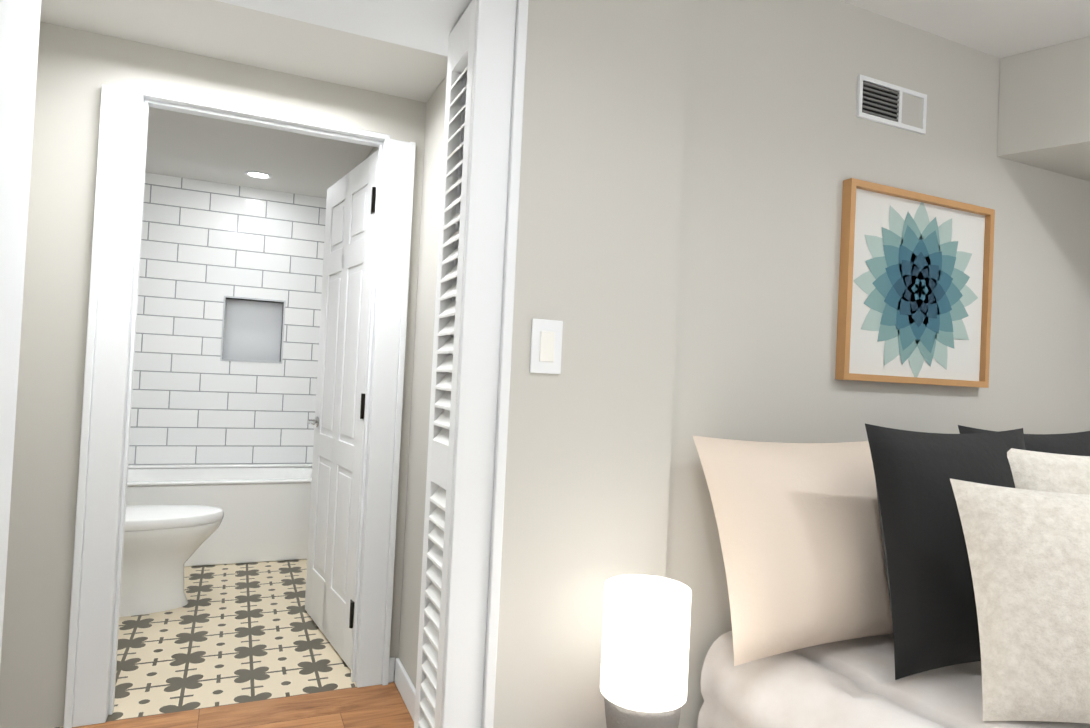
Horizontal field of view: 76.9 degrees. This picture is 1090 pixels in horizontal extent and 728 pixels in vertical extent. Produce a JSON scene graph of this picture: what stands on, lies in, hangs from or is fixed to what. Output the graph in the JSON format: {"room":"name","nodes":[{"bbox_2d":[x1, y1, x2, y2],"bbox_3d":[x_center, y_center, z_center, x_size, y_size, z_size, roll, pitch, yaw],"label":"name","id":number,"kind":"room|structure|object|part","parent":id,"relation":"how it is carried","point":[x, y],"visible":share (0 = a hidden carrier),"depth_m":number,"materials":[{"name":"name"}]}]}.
{"room":"bedroom","nodes":[
{"label":"bedroom","id":0,"kind":"room"},
{"bbox_2d":[55,559,356,727],"bbox_3d":[-1.710,1.233,3.682,2.450,0.060,2.760,3,-1,-24],"label":"floor","id":1,"kind":"structure","parent":0,"point":[229,634],"depth_m":2.92,"materials":[{"name":"tile"}]},
{"bbox_2d":[119,505,223,616],"bbox_3d":[-2.028,0.780,3.319,0.861,0.800,0.420,3,-1,-24],"label":"toilet","id":2,"kind":"object","parent":1,"relation":"on","point":[162,544],"visible":0.29,"depth_m":3.28,"materials":[{"name":"white ceramic"}]},
{"bbox_2d":[126,463,311,566],"bbox_3d":[-2.165,0.944,4.403,1.514,0.500,0.765,3,-1,-24],"label":"bathtub","id":3,"kind":"object","parent":1,"relation":"on","point":[265,508],"visible":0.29,"depth_m":4.19,"materials":[{"name":"white ceramic"}]},
{"bbox_2d":[0,22,425,727],"bbox_3d":[-1.115,-0.017,2.509,2.450,2.450,0.120,3,-1,-24],"label":"wall","id":4,"kind":"structure","parent":0,"point":[78,70],"depth_m":2.24,"materials":[{"name":"grey paint"}]},
{"bbox_2d":[63,85,415,727],"bbox_3d":[-1.060,0.148,2.518,1.045,2.125,0.150,3,-1,-24],"label":"door frame","id":5,"kind":"structure","parent":4,"relation":"attached to","point":[105,442],"depth_m":2.33,"materials":[{"name":"white paint"}]},
{"bbox_2d":[305,150,377,669],"bbox_3d":[-0.932,0.173,3.076,0.181,2.085,0.785,3,-1,-24],"label":"bathroom door","id":6,"kind":"structure","parent":4,"relation":"in","point":[338,422],"depth_m":3.03,"materials":[{"name":"white paint"}]},
{"bbox_3d":[-0.735,0.169,2.760,0.016,1.760,0.047,3,-1,-24],"label":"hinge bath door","id":7,"kind":"part","parent":6,"relation":"part of","materials":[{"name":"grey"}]},
{"bbox_2d":[128,173,326,464],"bbox_3d":[-2.183,-0.024,4.893,2.450,2.450,0.156,3,-1,-24],"label":"wall tile","id":8,"kind":"structure","parent":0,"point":[227,327],"depth_m":4.79,"materials":[{"name":"white tile"}]},
{"bbox_2d":[72,682,413,727],"bbox_3d":[1.119,1.300,-0.009,4.200,0.060,6.290,3,-1,-24],"label":"floor","id":9,"kind":"structure","parent":0,"point":[379,706],"depth_m":2.39,"materials":[{"name":"brown wood"}]},
{"bbox_2d":[692,423,1089,727],"bbox_3d":[1.548,0.799,0.989,1.932,1.273,2.189,3,-1,-24],"label":"bed","id":10,"kind":"object","parent":9,"relation":"on","point":[883,577],"visible":1,"depth_m":1.47,"materials":[{"name":"white fabric"}]},
{"bbox_2d":[864,423,1062,680],"bbox_3d":[0.943,0.402,1.538,0.489,0.518,0.180,3,-1,-24],"label":"pillow","id":11,"kind":"object","parent":10,"relation":"on","point":[926,483],"depth_m":1.47,"materials":[{"name":"black fabric"}]},
{"bbox_2d":[949,478,1089,727],"bbox_3d":[1.055,0.454,1.304,0.496,0.417,0.397,3,-1,-24],"label":"pillow","id":12,"kind":"object","parent":10,"relation":"on","point":[1019,571],"depth_m":1.29,"materials":[{"name":"white fabric"}]},
{"bbox_3d":[0.176,1.032,1.381,0.272,0.434,0.274,3,-1,-24],"label":"nightstand","id":13,"kind":"object","parent":9,"relation":"on","visible":0},
{"bbox_2d":[600,575,690,727],"bbox_3d":[0.200,0.633,1.391,0.174,0.362,0.174,3,-1,-24],"label":"lamp","id":14,"kind":"object","parent":13,"relation":"on","point":[645,653],"visible":1,"depth_m":1.32,"materials":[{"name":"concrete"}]},
{"bbox_2d":[145,107,372,198],"bbox_3d":[-1.617,-1.284,3.787,2.450,0.080,2.630,3,-1,-24],"label":"ceiling","id":15,"kind":"structure","parent":0,"point":[190,146],"depth_m":4.08,"materials":[{"name":"white paint"}]},
{"bbox_2d":[244,170,271,178],"bbox_3d":[-1.882,-1.240,4.507,0.174,0.008,0.174,3,-1,-24],"label":"recessed light","id":16,"kind":"object","parent":15,"relation":"in","point":[257,174],"visible":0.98,"depth_m":4.50,"materials":[{"name":"white paint"}]},
{"bbox_2d":[366,75,446,688],"bbox_3d":[-0.575,0.028,3.562,0.600,2.450,3.600,3,-1,-24],"label":"wall","id":17,"kind":"structure","parent":0,"point":[421,391],"depth_m":2.57,"materials":[{"name":"grey paint"}]},
{"bbox_2d":[388,657,415,720],"bbox_3d":[-0.386,1.192,2.226,0.030,0.095,1.000,3,-1,-24],"label":"baseboard","id":18,"kind":"structure","parent":17,"relation":"attached to","point":[405,685],"depth_m":2.46,"materials":[{"name":"white paint"}]},
{"bbox_2d":[40,0,1089,101],"bbox_3d":[1.204,-1.047,0.093,4.200,0.080,6.420,3,-1,-24],"label":"ceiling","id":19,"kind":"structure","parent":0,"point":[269,41],"depth_m":2.18,"materials":[{"name":"white paint"}]},
{"bbox_2d":[997,36,1089,180],"bbox_3d":[1.916,-0.785,1.898,0.699,0.309,0.866,3,-1,-24],"label":"ceiling bulkhead","id":20,"kind":"object","parent":19,"relation":"attached to","point":[1044,111],"visible":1,"depth_m":2.08,"materials":[{"name":"grey paint"}]},
{"bbox_2d":[493,0,1089,727],"bbox_3d":[0.202,0.117,1.757,3.850,2.280,0.330,3,-1,-24],"label":"wall","id":21,"kind":"structure","parent":0,"point":[689,168],"depth_m":1.69,"materials":[{"name":"grey paint"}]},
{"bbox_2d":[0,0,528,727],"bbox_3d":[-0.616,0.154,1.375,1.020,2.115,0.360,3,-1,-24],"label":"door frame","id":22,"kind":"structure","parent":21,"relation":"attached to","point":[476,532],"depth_m":1.41,"materials":[{"name":"white paint"}]},
{"bbox_2d":[414,0,476,727],"bbox_3d":[-0.203,0.227,1.510,0.062,1.990,0.205,3,-1,-24],"label":"louvered door","id":23,"kind":"structure","parent":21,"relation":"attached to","point":[441,438],"depth_m":1.53,"materials":[{"name":"white paint"}]},
{"bbox_2d":[529,319,562,373],"bbox_3d":[0.004,-0.038,1.482,0.072,0.116,0.009,3,-1,-24],"label":"switch plate","id":24,"kind":"object","parent":21,"relation":"attached to","point":[546,346],"visible":1,"depth_m":1.48,"materials":[{"name":"white paint"}]},
{"bbox_2d":[856,74,926,134],"bbox_3d":[0.989,-0.736,1.954,0.270,0.115,0.008,3,-1,-24],"label":"air vent","id":25,"kind":"object","parent":21,"relation":"in","point":[885,103],"visible":1,"depth_m":1.95,"materials":[{"name":"white metal"}]},
{"bbox_2d":[835,178,994,387],"bbox_3d":[1.083,-0.215,1.986,0.600,0.545,0.030,3,-1,-24],"label":"picture","id":26,"kind":"object","parent":21,"relation":"attached to","point":[915,288],"visible":1,"depth_m":1.97,"materials":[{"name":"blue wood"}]}
]}

